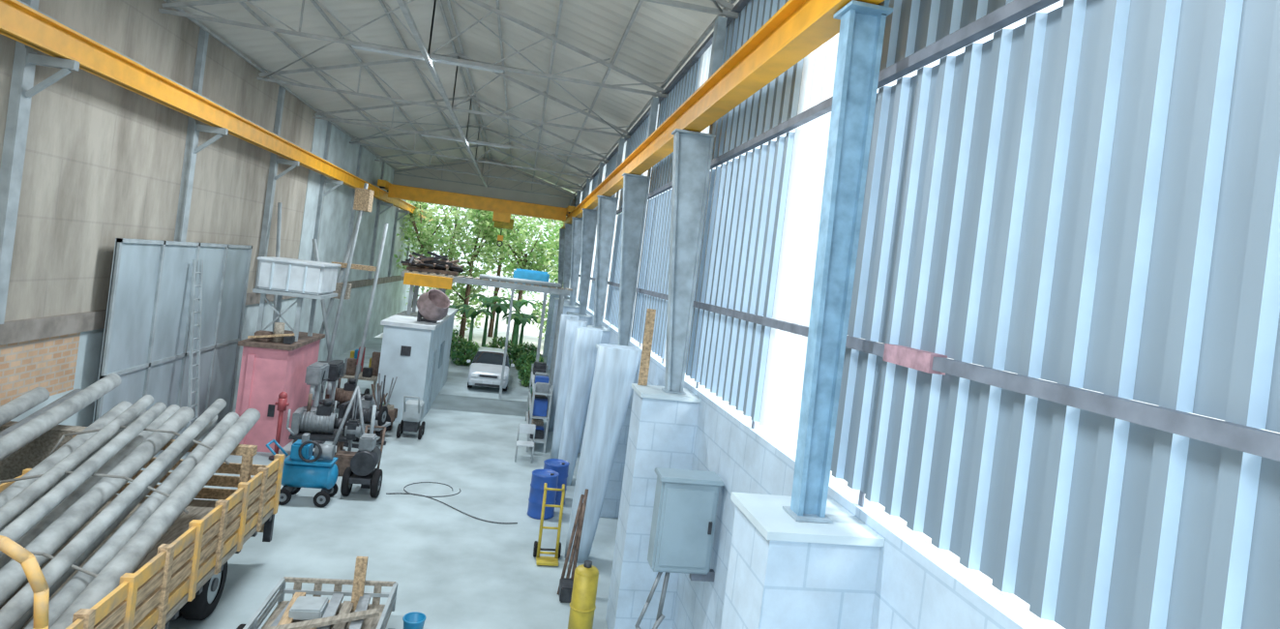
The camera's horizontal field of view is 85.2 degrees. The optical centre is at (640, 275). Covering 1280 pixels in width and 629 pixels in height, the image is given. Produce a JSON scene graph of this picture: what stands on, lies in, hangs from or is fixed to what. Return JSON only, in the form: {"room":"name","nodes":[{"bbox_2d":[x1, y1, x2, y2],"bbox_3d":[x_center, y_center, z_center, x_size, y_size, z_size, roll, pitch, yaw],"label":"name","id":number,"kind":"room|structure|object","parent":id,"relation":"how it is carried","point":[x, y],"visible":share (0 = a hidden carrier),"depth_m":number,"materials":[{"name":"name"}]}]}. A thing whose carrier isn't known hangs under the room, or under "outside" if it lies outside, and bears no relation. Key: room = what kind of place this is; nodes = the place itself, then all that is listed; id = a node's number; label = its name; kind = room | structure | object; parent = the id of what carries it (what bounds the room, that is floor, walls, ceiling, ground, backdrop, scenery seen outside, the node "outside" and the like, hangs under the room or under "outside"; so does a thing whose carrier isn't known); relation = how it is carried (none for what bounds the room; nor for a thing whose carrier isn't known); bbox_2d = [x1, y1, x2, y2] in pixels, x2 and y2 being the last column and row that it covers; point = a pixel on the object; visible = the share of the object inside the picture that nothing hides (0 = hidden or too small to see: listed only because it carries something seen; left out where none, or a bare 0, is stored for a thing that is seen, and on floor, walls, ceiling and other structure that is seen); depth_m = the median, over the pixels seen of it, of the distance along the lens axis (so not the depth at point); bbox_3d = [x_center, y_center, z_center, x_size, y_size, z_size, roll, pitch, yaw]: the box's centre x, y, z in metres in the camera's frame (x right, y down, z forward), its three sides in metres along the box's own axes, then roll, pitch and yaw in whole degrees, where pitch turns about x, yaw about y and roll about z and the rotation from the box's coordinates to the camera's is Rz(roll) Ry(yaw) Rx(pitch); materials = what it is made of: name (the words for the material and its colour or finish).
{"room":"industrial workshop","nodes":[
{"label":"industrial workshop","id":0,"kind":"room"},
{"bbox_2d":[0,0,433,426],"bbox_3d":[-12.775,-1.065,27.215,0.330,10.000,66.000,7,0,-10],"label":"wall","id":1,"kind":"structure","parent":0,"point":[104,160],"depth_m":14.13,"materials":[{"name":"concrete"}]},
{"bbox_2d":[0,0,79,324],"bbox_3d":[-9.245,-2.400,10.744,0.799,6.390,0.240,7,0,-10],"label":"wall post","id":2,"kind":"object","parent":1,"relation":"attached to","point":[25,60],"visible":1,"depth_m":10.66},
{"bbox_2d":[174,28,228,241],"bbox_3d":[-10.192,-2.516,16.262,0.799,6.390,0.240,7,0,-10],"label":"wall post","id":3,"kind":"object","parent":1,"relation":"attached to","point":[193,127],"visible":0.8,"depth_m":16.12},
{"bbox_2d":[254,86,299,288],"bbox_3d":[-11.105,-2.628,21.583,0.799,6.390,0.240,7,0,-10],"label":"wall post","id":4,"kind":"object","parent":1,"relation":"attached to","point":[275,161],"visible":0.8,"depth_m":21.44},
{"bbox_2d":[310,120,343,261],"bbox_3d":[-12.018,-2.740,26.904,0.799,6.390,0.240,7,0,-10],"label":"wall post","id":5,"kind":"object","parent":1,"relation":"attached to","point":[323,180],"visible":0.8,"depth_m":26.76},
{"bbox_2d":[343,145,362,279],"bbox_3d":[-12.932,-2.852,32.225,0.799,6.390,0.240,7,0,-10],"label":"wall post","id":6,"kind":"object","parent":1,"relation":"attached to","point":[353,212],"visible":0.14,"depth_m":32.08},
{"bbox_2d":[368,161,392,279],"bbox_3d":[-13.845,-2.964,37.546,0.799,6.390,0.240,7,0,-10],"label":"wall post","id":7,"kind":"object","parent":1,"relation":"attached to","point":[379,203],"visible":0.91,"depth_m":37.40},
{"bbox_2d":[387,207,409,276],"bbox_3d":[-14.792,-3.081,43.064,0.799,6.390,0.240,7,0,-10],"label":"wall post","id":8,"kind":"object","parent":1,"relation":"attached to","point":[398,210],"visible":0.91,"depth_m":42.93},
{"bbox_3d":[-7.351,-2.167,-0.292,0.799,6.390,0.240,7,0,-10],"label":"wall post","id":9,"kind":"object","parent":1,"relation":"attached to","visible":0},
{"bbox_2d":[0,0,432,221],"bbox_3d":[-11.739,-3.965,27.332,0.260,0.510,64.000,7,0,-10],"label":"beam","id":10,"kind":"structure","parent":9,"relation":"on","point":[21,22],"depth_m":12.98,"materials":[{"name":"yellow metal"}]},
{"bbox_2d":[116,337,618,628],"bbox_3d":[-6.425,4.853,18.789,11.200,0.200,47.000,7,0,-10],"label":"floor","id":11,"kind":"structure","parent":0,"point":[455,568],"depth_m":13.58,"materials":[{"name":"concrete"}]},
{"bbox_2d":[0,373,120,480],"bbox_3d":[-9.133,3.071,8.441,1.250,2.678,7.655,7,0,-10],"label":"pipes","id":12,"kind":"object","parent":11,"relation":"on","point":[25,443],"visible":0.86,"depth_m":10.98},
{"bbox_2d":[0,453,284,628],"bbox_3d":[-6.603,3.325,6.802,2.880,2.790,9.500,7,0,-10],"label":"flatbed truck","id":13,"kind":"object","parent":11,"relation":"on","point":[184,574],"visible":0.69,"depth_m":8.88,"materials":[{"name":"wood"}]},
{"bbox_2d":[0,394,260,628],"bbox_3d":[-6.952,2.915,8.742,2.520,1.887,5.706,7,0,-10],"label":"poles","id":14,"kind":"object","parent":13,"relation":"on","point":[44,507],"visible":1,"depth_m":8.77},
{"bbox_2d":[92,238,252,457],"bbox_3d":[-10.900,1.684,16.686,0.090,5.000,6.700,7,0,-10],"label":"metal panel","id":15,"kind":"object","parent":11,"relation":"on","point":[146,339],"visible":0.65,"depth_m":15.90,"materials":[{"name":"metal"}]},
{"bbox_2d":[186,259,203,455],"bbox_3d":[-10.449,1.941,16.352,1.106,4.614,0.378,7,0,30],"label":"ladder","id":16,"kind":"object","parent":11,"relation":"on","point":[193,272],"visible":0.8,"depth_m":16.35,"materials":[{"name":"grey metal"}]},
{"bbox_2d":[268,391,289,460],"bbox_3d":[-8.765,3.634,16.941,0.300,1.650,0.300,7,0,-10],"label":"red standpipe","id":17,"kind":"object","parent":11,"relation":"on","point":[282,403],"visible":0.88,"depth_m":16.89,"materials":[{"name":"metal"}]},
{"bbox_2d":[235,329,325,452],"bbox_3d":[-9.683,2.992,18.698,1.250,2.700,3.000,7,0,-10],"label":"booth","id":18,"kind":"object","parent":11,"relation":"on","point":[269,369],"visible":0.73,"depth_m":17.36,"materials":[{"name":"paint"}]},
{"bbox_2d":[247,322,295,344],"bbox_3d":[-9.304,1.422,17.654,1.033,0.490,0.425,7,0,-19],"label":"tools","id":19,"kind":"object","parent":18,"relation":"on","point":[278,336],"visible":1,"depth_m":17.60,"materials":[{"name":"metal"}]},
{"bbox_2d":[252,256,341,341],"bbox_3d":[-9.252,0.622,18.773,1.650,2.090,1.700,7,0,-10],"label":"water tank","id":20,"kind":"object","parent":18,"relation":"on","point":[301,279],"visible":0.94,"depth_m":18.04,"materials":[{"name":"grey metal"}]},
{"bbox_2d":[266,432,338,506],"bbox_3d":[-7.024,3.984,14.507,1.410,1.380,0.713,7,0,-10],"label":"air compressor","id":21,"kind":"object","parent":11,"relation":"on","point":[301,468],"visible":0.93,"depth_m":14.32,"materials":[{"name":"metal"}]},
{"bbox_2d":[292,360,329,447],"bbox_3d":[-8.654,3.398,18.522,0.660,2.145,0.968,7,0,-10],"label":"press","id":22,"kind":"object","parent":11,"relation":"on","point":[316,373],"visible":0.73,"depth_m":18.16,"materials":[{"name":"metal"}]},
{"bbox_2d":[236,556,398,628],"bbox_3d":[-4.093,4.485,8.830,1.905,1.100,2.260,7,0,-10],"label":"crate","id":23,"kind":"object","parent":11,"relation":"on","point":[302,611],"visible":1,"depth_m":9.44,"materials":[{"name":"grey metal"}]},
{"bbox_2d":[286,393,350,456],"bbox_3d":[-7.901,3.768,17.226,1.402,1.595,0.908,7,0,-16],"label":"winch","id":24,"kind":"object","parent":11,"relation":"on","point":[321,425],"visible":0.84,"depth_m":17.04,"materials":[{"name":"metal"}]},
{"bbox_2d":[272,182,388,413],"bbox_3d":[-9.947,0.595,22.037,3.312,7.424,1.319,7,0,-26],"label":"prop","id":25,"kind":"object","parent":11,"relation":"on","point":[364,197],"visible":0.67,"depth_m":22.34,"materials":[{"name":"grey metal"}]},
{"bbox_2d":[319,359,344,429],"bbox_3d":[-8.699,3.442,19.629,0.630,2.047,0.924,7,0,-10],"label":"press","id":26,"kind":"object","parent":11,"relation":"on","point":[336,369],"visible":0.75,"depth_m":19.32,"materials":[{"name":"metal"}]},
{"bbox_2d":[321,377,369,413],"bbox_3d":[-8.787,3.732,20.884,1.275,1.450,0.825,7,0,-10],"label":"engine","id":27,"kind":"object","parent":11,"relation":"on","point":[342,395],"visible":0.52,"depth_m":20.74,"materials":[{"name":"metal"}]},
{"bbox_2d":[331,386,364,476],"bbox_3d":[-6.895,3.637,16.514,1.117,2.123,0.728,7,0,-26],"label":"engine hoist","id":28,"kind":"object","parent":11,"relation":"on","point":[354,429],"visible":0.72,"depth_m":16.34,"materials":[{"name":"metal"}]},
{"bbox_2d":[336,346,381,397],"bbox_3d":[-9.731,3.440,24.382,1.300,1.800,1.600,7,0,-10],"label":"shelf","id":29,"kind":"object","parent":11,"relation":"on","point":[371,373],"visible":0.77,"depth_m":23.91,"materials":[{"name":"metal"}]},
{"bbox_2d":[333,393,390,447],"bbox_3d":[-7.555,3.883,18.976,1.275,1.450,0.825,7,0,2],"label":"engine","id":30,"kind":"object","parent":11,"relation":"on","point":[381,416],"visible":0.54,"depth_m":18.83,"materials":[{"name":"metal"}]},
{"bbox_2d":[340,405,386,497],"bbox_3d":[-6.035,3.843,15.498,0.746,1.900,1.225,7,0,-10],"label":"pump","id":31,"kind":"object","parent":11,"relation":"on","point":[362,470],"visible":1,"depth_m":15.04,"materials":[{"name":"metal"}]},
{"bbox_2d":[360,373,397,436],"bbox_3d":[-7.670,3.746,20.532,0.982,1.694,1.554,7,0,-10],"label":"heap","id":32,"kind":"object","parent":11,"relation":"on","point":[392,412],"visible":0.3,"depth_m":20.45,"materials":[{"name":"metal"}]},
{"bbox_2d":[396,395,425,439],"bbox_3d":[-6.650,4.057,20.345,0.683,1.325,1.225,7,0,-10],"label":"tool cart","id":33,"kind":"object","parent":11,"relation":"on","point":[413,410],"visible":1,"depth_m":20.18,"materials":[{"name":"grey metal"}]},
{"bbox_2d":[402,611,426,628],"bbox_3d":[-3.208,4.985,9.855,0.324,0.322,0.324,7,0,-10],"label":"bucket","id":34,"kind":"object","parent":11,"relation":"on","point":[414,619],"visible":1,"depth_m":9.89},
{"bbox_2d":[375,305,457,422],"bbox_3d":[-8.192,2.964,26.006,1.650,3.120,8.300,7,0,-10],"label":"storage unit","id":35,"kind":"object","parent":11,"relation":"on","point":[416,352],"visible":0.87,"depth_m":22.08,"materials":[{"name":"paint"}]},
{"bbox_2d":[416,288,450,323],"bbox_3d":[-6.861,0.990,23.146,1.072,1.123,1.072,7,0,-10],"label":"drum","id":36,"kind":"object","parent":35,"relation":"on","point":[432,306],"visible":1,"depth_m":22.93,"materials":[{"name":"paint"}]},
{"bbox_2d":[386,492,517,523],"bbox_3d":[-4.095,5.023,15.129,3.179,0.028,0.436,7,0,20],"label":"hose","id":37,"kind":"object","parent":11,"relation":"on","point":[386,492],"visible":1,"depth_m":15.16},
{"bbox_2d":[449,337,478,365],"bbox_3d":[-8.691,3.824,34.906,1.683,1.536,1.719,7,0,-10],"label":"shrub","id":38,"kind":"object","parent":11,"relation":"on","point":[470,346],"visible":0.87,"depth_m":34.60,"materials":[{"name":"green plant"}]},
{"bbox_2d":[457,307,493,355],"bbox_3d":[-9.289,3.080,38.525,2.118,2.622,2.426,7,0,-10],"label":"banana plant","id":39,"kind":"object","parent":11,"relation":"on","point":[471,312],"visible":0.95,"depth_m":38.47,"materials":[{"name":"green plant"}]},
{"bbox_2d":[400,269,572,410],"bbox_3d":[-5.865,2.459,25.888,6.140,4.690,1.700,7,0,-10],"label":"gantry","id":40,"kind":"object","parent":11,"relation":"on","point":[442,282],"visible":0.86,"depth_m":25.40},
{"bbox_2d":[400,250,463,275],"bbox_3d":[-7.647,-0.517,25.669,2.287,0.762,1.492,7,0,-10],"label":"pile","id":41,"kind":"object","parent":40,"relation":"on","point":[423,263],"visible":1,"depth_m":25.41,"materials":[{"name":"metal"}]},
{"bbox_2d":[478,273,561,287],"bbox_3d":[-4.481,0.185,26.179,3.002,0.140,1.033,7,0,-10],"label":"bundle","id":42,"kind":"object","parent":40,"relation":"on","point":[482,276],"visible":1,"depth_m":25.75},
{"bbox_2d":[466,347,514,390],"bbox_3d":[-6.536,3.988,30.483,2.020,1.490,4.280,7,0,-10],"label":"car","id":43,"kind":"object","parent":11,"relation":"on","point":[486,366],"visible":0.96,"depth_m":29.11,"materials":[{"name":"silver metal"}]},
{"bbox_2d":[476,301,523,348],"bbox_3d":[-8.222,3.009,40.269,2.711,3.024,2.510,7,0,-10],"label":"banana plant","id":44,"kind":"object","parent":11,"relation":"on","point":[498,307],"visible":0.91,"depth_m":40.09,"materials":[{"name":"green plant"}]},
{"bbox_2d":[483,336,516,363],"bbox_3d":[-7.305,3.916,36.198,1.815,1.629,1.874,7,0,21],"label":"shrub","id":45,"kind":"object","parent":11,"relation":"on","point":[501,343],"visible":0.38,"depth_m":36.06,"materials":[{"name":"green plant"}]},
{"bbox_2d":[501,312,537,359],"bbox_3d":[-6.833,3.421,38.964,2.032,2.544,2.148,7,0,-10],"label":"banana plant","id":46,"kind":"object","parent":11,"relation":"on","point":[519,320],"visible":0.93,"depth_m":38.88,"materials":[{"name":"green plant"}]},
{"bbox_2d":[498,267,549,398],"bbox_3d":[-4.659,2.350,28.021,1.400,5.200,0.700,7,0,-10],"label":"canopy","id":47,"kind":"object","parent":11,"relation":"on","point":[524,274],"visible":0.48,"depth_m":27.68,"materials":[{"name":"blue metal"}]},
{"bbox_2d":[514,422,535,463],"bbox_3d":[-3.200,4.668,19.480,0.484,0.954,0.564,7,0,-10],"label":"metal chair","id":48,"kind":"object","parent":11,"relation":"on","point":[522,428],"visible":1,"depth_m":19.67,"materials":[{"name":"grey metal"}]},
{"bbox_2d":[510,341,540,365],"bbox_3d":[-5.940,4.157,36.509,1.705,1.494,1.737,7,0,-10],"label":"shrub","id":49,"kind":"object","parent":11,"relation":"on","point":[519,349],"visible":0.44,"depth_m":36.26,"materials":[{"name":"green plant"}]},
{"bbox_2d":[517,360,535,386],"bbox_3d":[-4.826,4.416,31.229,1.387,1.242,1.429,7,0,-10],"label":"shrub","id":50,"kind":"object","parent":11,"relation":"on","point":[525,377],"visible":0.45,"depth_m":30.93,"materials":[{"name":"green plant"}]},
{"bbox_2d":[514,351,543,375],"bbox_3d":[-5.300,4.287,33.852,1.618,1.354,1.662,7,0,-10],"label":"shrub","id":51,"kind":"object","parent":11,"relation":"on","point":[523,358],"visible":0.44,"depth_m":33.61,"materials":[{"name":"green plant"}]},
{"bbox_2d":[525,361,553,453],"bbox_3d":[-3.270,4.073,22.358,0.560,2.117,4.100,7,0,-10],"label":"storage rack","id":52,"kind":"object","parent":11,"relation":"on","point":[537,410],"visible":0.95,"depth_m":20.63,"materials":[{"name":"grey metal"}]},
{"bbox_2d":[526,469,559,519],"bbox_3d":[-2.142,4.805,15.362,0.610,0.940,0.610,7,0,-10],"label":"drum","id":53,"kind":"object","parent":11,"relation":"on","point":[539,477],"visible":0.97,"depth_m":15.13,"materials":[{"name":"metal"}]},
{"bbox_2d":[533,482,565,565],"bbox_3d":[-1.668,4.644,13.050,0.502,1.375,0.590,7,0,-10],"label":"hand truck","id":54,"kind":"object","parent":11,"relation":"on","point":[540,560],"visible":1,"depth_m":13.05,"materials":[{"name":"metal"}]},
{"bbox_2d":[542,293,559,356],"bbox_3d":[-5.267,2.990,42.442,0.919,3.780,0.880,7,0,-10],"label":"pier","id":55,"kind":"object","parent":11,"relation":"on","point":[551,300],"visible":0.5,"depth_m":42.00,"materials":[{"name":"white paint"}]},
{"bbox_2d":[557,199,572,287],"bbox_3d":[-4.721,-1.781,42.384,0.660,5.816,0.320,7,0,-10],"label":"steel column","id":56,"kind":"structure","parent":55,"relation":"on","point":[561,230],"depth_m":42.36,"materials":[{"name":"metal"}]},
{"bbox_2d":[543,458,569,505],"bbox_3d":[-2.000,4.822,16.300,0.610,0.940,0.610,7,0,-10],"label":"drum","id":57,"kind":"object","parent":11,"relation":"on","point":[561,466],"visible":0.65,"depth_m":16.09,"materials":[{"name":"metal"}]},
{"bbox_2d":[546,297,569,369],"bbox_3d":[-4.362,3.102,37.170,0.919,3.780,0.880,7,0,-10],"label":"pier","id":58,"kind":"object","parent":11,"relation":"on","point":[555,303],"visible":0.29,"depth_m":36.73,"materials":[{"name":"white paint"}]},
{"bbox_2d":[563,190,580,299],"bbox_3d":[-3.817,-1.670,37.112,0.660,5.816,0.320,7,0,-10],"label":"steel column","id":59,"kind":"structure","parent":58,"relation":"on","point":[568,227],"depth_m":37.09,"materials":[{"name":"metal"}]},
{"bbox_2d":[547,314,579,431],"bbox_3d":[-2.581,3.260,23.373,0.600,3.900,0.600,7,0,-10],"label":"roll","id":60,"kind":"object","parent":11,"relation":"on","point":[564,317],"visible":0.43,"depth_m":23.12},
{"bbox_2d":[550,319,588,458],"bbox_3d":[-2.049,3.275,20.014,0.600,4.000,0.600,7,0,-10],"label":"roll","id":61,"kind":"object","parent":11,"relation":"on","point":[571,324],"visible":0.51,"depth_m":19.76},
{"bbox_2d":[562,303,579,314],"bbox_3d":[-3.457,3.213,31.898,0.919,3.780,0.880,7,0,-10],"label":"pier","id":62,"kind":"object","parent":11,"relation":"on","point":[566,308],"visible":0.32,"depth_m":31.50,"materials":[{"name":"white paint"}]},
{"bbox_2d":[569,178,590,305],"bbox_3d":[-2.912,-1.558,31.841,0.660,5.816,0.320,7,0,-10],"label":"steel column","id":63,"kind":"structure","parent":62,"relation":"on","point":[577,224],"depth_m":31.82,"materials":[{"name":"metal"}]},
{"bbox_2d":[557,488,588,602],"bbox_3d":[-1.114,4.574,11.894,0.428,1.670,0.828,7,0,-10],"label":"bars","id":64,"kind":"object","parent":11,"relation":"on","point":[565,587],"visible":0.76,"depth_m":11.95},
{"bbox_2d":[565,311,592,325],"bbox_3d":[-2.552,3.324,26.627,0.919,3.780,0.880,7,0,-10],"label":"pier","id":65,"kind":"object","parent":11,"relation":"on","point":[585,317],"visible":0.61,"depth_m":26.27,"materials":[{"name":"white paint"}]},
{"bbox_2d":[578,162,603,314],"bbox_3d":[-2.007,-1.447,26.569,0.660,5.816,0.320,7,0,-10],"label":"steel column","id":66,"kind":"structure","parent":65,"relation":"on","point":[589,216],"depth_m":26.55,"materials":[{"name":"metal"}]},
{"bbox_2d":[558,326,602,485],"bbox_3d":[-1.563,3.334,17.866,0.728,4.000,0.700,7,0,-10],"label":"roll","id":67,"kind":"object","parent":11,"relation":"on","point":[584,353],"visible":0.87,"depth_m":17.58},
{"bbox_2d":[567,560,598,628],"bbox_3d":[-0.835,4.809,10.208,0.400,1.250,0.400,7,0,-10],"label":"gas cylinder","id":68,"kind":"object","parent":11,"relation":"on","point":[582,606],"visible":1,"depth_m":10.06,"materials":[{"name":"metal"}]},
{"bbox_2d":[578,325,610,452],"bbox_3d":[-1.648,3.435,21.355,0.919,3.780,0.880,7,0,-10],"label":"pier","id":69,"kind":"object","parent":11,"relation":"on","point":[606,331],"visible":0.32,"depth_m":21.00,"materials":[{"name":"white paint"}]},
{"bbox_2d":[592,138,625,327],"bbox_3d":[-1.102,-1.336,21.297,0.660,5.816,0.320,7,0,-10],"label":"steel column","id":70,"kind":"structure","parent":69,"relation":"on","point":[607,205],"depth_m":21.28,"materials":[{"name":"metal"}]},
{"bbox_2d":[564,343,641,563],"bbox_3d":[-0.711,3.389,13.345,0.970,4.100,0.700,7,0,-10],"label":"sheet","id":71,"kind":"object","parent":11,"relation":"on","point":[616,366],"visible":0.94,"depth_m":13.07,"materials":[{"name":"metal"}]},
{"bbox_2d":[595,344,639,518],"bbox_3d":[-0.743,3.546,16.083,0.919,3.780,0.880,7,0,-10],"label":"pier","id":72,"kind":"object","parent":11,"relation":"on","point":[611,502],"visible":0.21,"depth_m":15.74,"materials":[{"name":"white paint"}]},
{"bbox_2d":[617,96,658,346],"bbox_3d":[-0.198,-1.225,16.026,0.660,5.816,0.320,7,0,-10],"label":"steel column","id":73,"kind":"structure","parent":72,"relation":"on","point":[636,188],"depth_m":16.01,"materials":[{"name":"metal"}]},
{"bbox_2d":[605,383,701,628],"bbox_3d":[0.162,3.657,10.811,0.919,3.780,0.880,7,0,-10],"label":"pier","id":74,"kind":"object","parent":11,"relation":"on","point":[663,425],"visible":0.84,"depth_m":10.41,"materials":[{"name":"white paint"}]},
{"bbox_2d":[637,308,655,385],"bbox_3d":[0.110,1.129,11.074,0.140,1.215,0.040,7,0,-10],"label":"plank","id":75,"kind":"object","parent":74,"relation":"on","point":[650,312],"visible":1,"depth_m":11.05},
{"bbox_2d":[661,16,727,394],"bbox_3d":[0.707,-1.114,10.754,0.660,5.816,0.320,7,0,-10],"label":"steel column","id":76,"kind":"structure","parent":74,"relation":"on","point":[692,150],"depth_m":10.74,"materials":[{"name":"metal"}]},
{"bbox_2d":[561,0,884,228],"bbox_3d":[-0.785,-2.671,20.004,0.280,0.510,45.800,7,0,-10],"label":"beam","id":77,"kind":"structure","parent":76,"relation":"on","point":[798,28],"depth_m":8.08,"materials":[{"name":"yellow metal"}]},
{"bbox_2d":[377,178,575,246],"bbox_3d":[-8.643,-3.006,37.119,10.020,2.580,2.600,7,0,-10],"label":"crane","id":78,"kind":"object","parent":77,"relation":"on","point":[502,209],"visible":0.9,"depth_m":36.73,"materials":[{"name":"metal"}]},
{"bbox_2d":[634,467,723,628],"bbox_3d":[0.425,4.046,8.866,0.973,3.069,0.440,7,0,-10],"label":"electrical box","id":79,"kind":"object","parent":11,"relation":"on","point":[686,500],"visible":1,"depth_m":8.69,"materials":[{"name":"metal"}]},
{"bbox_2d":[720,491,884,628],"bbox_3d":[1.067,3.768,5.540,0.919,3.780,0.880,7,0,-10],"label":"pier","id":80,"kind":"object","parent":11,"relation":"on","point":[784,572],"visible":0.9,"depth_m":5.18,"materials":[{"name":"white paint"}]},
{"bbox_2d":[782,0,893,523],"bbox_3d":[1.636,-1.000,5.486,0.370,5.816,0.320,7,0,-10],"label":"steel column","id":81,"kind":"structure","parent":80,"relation":"on","point":[862,26],"depth_m":5.46,"materials":[{"name":"metal"}]},
{"bbox_2d":[574,0,1279,461],"bbox_3d":[-0.384,-2.030,20.188,0.120,4.755,46.000,7,0,-10],"label":"rails","id":82,"kind":"object","parent":81,"relation":"attached to","point":[1260,442],"depth_m":4.42,"materials":[{"name":"metal"}]},
{"bbox_2d":[568,0,1279,628],"bbox_3d":[-0.355,-1.460,20.205,0.080,6.089,46.000,7,0,-10],"label":"cladding","id":83,"kind":"object","parent":82,"relation":"attached to","point":[1086,193],"visible":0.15,"depth_m":3.92,"materials":[{"name":"metal"}]},
{"bbox_2d":[158,0,667,97],"bbox_3d":[-4.516,-5.594,15.192,10.700,1.674,0.060,7,0,-10],"label":"roof truss","id":84,"kind":"object","parent":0,"point":[551,37],"depth_m":15.27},
{"bbox_2d":[256,53,630,138],"bbox_3d":[-5.421,-5.705,20.464,10.700,1.674,0.060,7,0,-10],"label":"roof truss","id":85,"kind":"object","parent":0,"point":[362,63],"depth_m":20.39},
{"bbox_2d":[163,0,736,195],"bbox_3d":[-5.200,-5.827,19.282,10.546,1.500,46.000,7,0,-10],"label":"roof purlins","id":86,"kind":"structure","parent":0,"point":[710,27],"depth_m":18.61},
{"bbox_2d":[170,0,739,193],"bbox_3d":[-5.158,-5.913,19.541,11.650,1.580,46.500,7,0,-10],"label":"ceiling","id":87,"kind":"structure","parent":0,"point":[660,36],"depth_m":19.05,"materials":[{"name":"metal"}]},
{"bbox_2d":[351,45,424,59],"bbox_3d":[-5.451,-4.870,15.115,1.505,0.060,0.264,7,0,-10],"label":"light fixture","id":88,"kind":"object","parent":87,"relation":"attached to","point":[423,58],"depth_m":15.13,"materials":[{"name":"white metal"}]},
{"bbox_2d":[430,58,503,73],"bbox_3d":[-3.814,-4.670,15.397,1.548,0.060,0.257,7,0,-10],"label":"light fixture","id":89,"kind":"object","parent":87,"relation":"attached to","point":[432,60],"depth_m":15.41,"materials":[{"name":"white metal"}]},
{"bbox_2d":[312,95,608,162],"bbox_3d":[-6.325,-5.816,25.736,10.700,1.674,0.060,7,0,-10],"label":"roof truss","id":90,"kind":"object","parent":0,"point":[459,98],"depth_m":25.68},
{"bbox_2d":[349,123,594,178],"bbox_3d":[-7.230,-5.927,31.008,10.700,1.674,0.060,7,0,-10],"label":"roof truss","id":91,"kind":"object","parent":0,"point":[357,138],"depth_m":30.96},
{"bbox_2d":[374,145,584,190],"bbox_3d":[-8.135,-6.038,36.279,10.700,1.674,0.060,7,0,-10],"label":"roof truss","id":92,"kind":"object","parent":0,"point":[461,148],"depth_m":36.26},
{"bbox_2d":[392,157,575,208],"bbox_3d":[-9.136,-5.892,41.921,10.800,2.570,0.150,7,0,-10],"label":"wall","id":93,"kind":"structure","parent":0,"point":[497,170],"depth_m":41.94,"materials":[{"name":"metal"}]},
{"bbox_2d":[393,158,575,199],"bbox_3d":[-9.040,-6.149,41.551,10.700,1.674,0.060,7,0,-10],"label":"roof truss","id":94,"kind":"object","parent":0,"point":[443,164],"depth_m":41.51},
{"bbox_2d":[262,0,722,188],"bbox_3d":[-5.482,-5.610,20.456,10.328,1.640,42.800,7,0,-10],"label":"roof bracing","id":95,"kind":"structure","parent":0,"point":[402,4],"depth_m":18.49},
{"bbox_2d":[642,0,739,18],"bbox_3d":[-3.611,-5.483,9.921,10.700,1.674,0.060,7,0,-10],"label":"roof truss","id":96,"kind":"object","parent":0,"point":[723,3],"depth_m":10.72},
{"bbox_2d":[566,296,1053,628],"bbox_3d":[-0.799,3.499,19.726,0.200,3.860,47.000,7,0,-10],"label":"wall","id":97,"kind":"structure","parent":0,"point":[918,585],"depth_m":6.41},
{"label":"outside","id":98,"kind":"structure","parent":0,"visible":0},
{"bbox_2d":[374,287,1279,628],"bbox_3d":[-4.941,5.292,24.634,120.000,0.290,170.000,7,0,-10],"label":"ground","id":99,"kind":"structure","parent":98,"point":[530,333],"depth_m":50.88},
{"bbox_2d":[393,200,487,307],"bbox_3d":[-13.904,-1.778,45.813,7.397,11.547,4.814,7,0,12],"label":"leafy tree","id":100,"kind":"object","parent":99,"relation":"on","point":[423,240],"visible":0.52,"depth_m":45.32,"materials":[{"name":"green plant"}]},
{"bbox_2d":[403,202,493,314],"bbox_3d":[-13.661,-3.116,50.100,7.160,14.578,7.233,7,0,22],"label":"leafy tree","id":101,"kind":"object","parent":99,"relation":"on","point":[423,288],"visible":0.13,"depth_m":50.11,"materials":[{"name":"green plant"}]},
{"bbox_2d":[428,208,512,341],"bbox_3d":[-11.220,-0.918,46.109,5.676,10.494,4.413,7,0,-10],"label":"leafy tree","id":102,"kind":"object","parent":99,"relation":"on","point":[468,289],"visible":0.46,"depth_m":45.70,"materials":[{"name":"green plant"}]},
{"bbox_2d":[461,294,509,347],"bbox_3d":[-9.430,2.779,43.122,3.012,3.185,2.545,7,0,36],"label":"banana plant","id":103,"kind":"object","parent":99,"relation":"on","point":[491,299],"visible":0.85,"depth_m":42.80,"materials":[{"name":"green plant"}]},
{"bbox_2d":[466,211,556,336],"bbox_3d":[-9.591,-2.464,50.818,7.761,13.959,5.772,7,0,19],"label":"leafy tree","id":104,"kind":"object","parent":99,"relation":"on","point":[497,272],"visible":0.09,"depth_m":50.35,"materials":[{"name":"green plant"}]},
{"bbox_2d":[473,211,560,343],"bbox_3d":[-8.003,-0.344,46.618,6.770,10.137,4.411,7,0,15],"label":"leafy tree","id":105,"kind":"object","parent":99,"relation":"on","point":[524,263],"visible":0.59,"depth_m":46.27,"materials":[{"name":"green plant"}]},
{"bbox_2d":[499,297,542,310],"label":"banana plant","id":106,"kind":"object","parent":99,"relation":"on","point":[520,303],"depth_m":43.53,"materials":[{"name":"green plant"}]},
{"bbox_2d":[509,190,571,300],"bbox_3d":[-5.513,-1.295,51.787,8.085,12.632,6.604,7,0,-10],"label":"leafy tree","id":107,"kind":"object","parent":99,"relation":"on","point":[556,222],"visible":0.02,"depth_m":51.55,"materials":[{"name":"green plant"}]},
{"bbox_2d":[530,193,576,341],"bbox_3d":[-5.042,-0.443,47.061,4.993,11.056,5.589,7,0,-10],"label":"leafy tree","id":108,"kind":"object","parent":99,"relation":"on","point":[554,249],"visible":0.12,"depth_m":45.98,"materials":[{"name":"green plant"}]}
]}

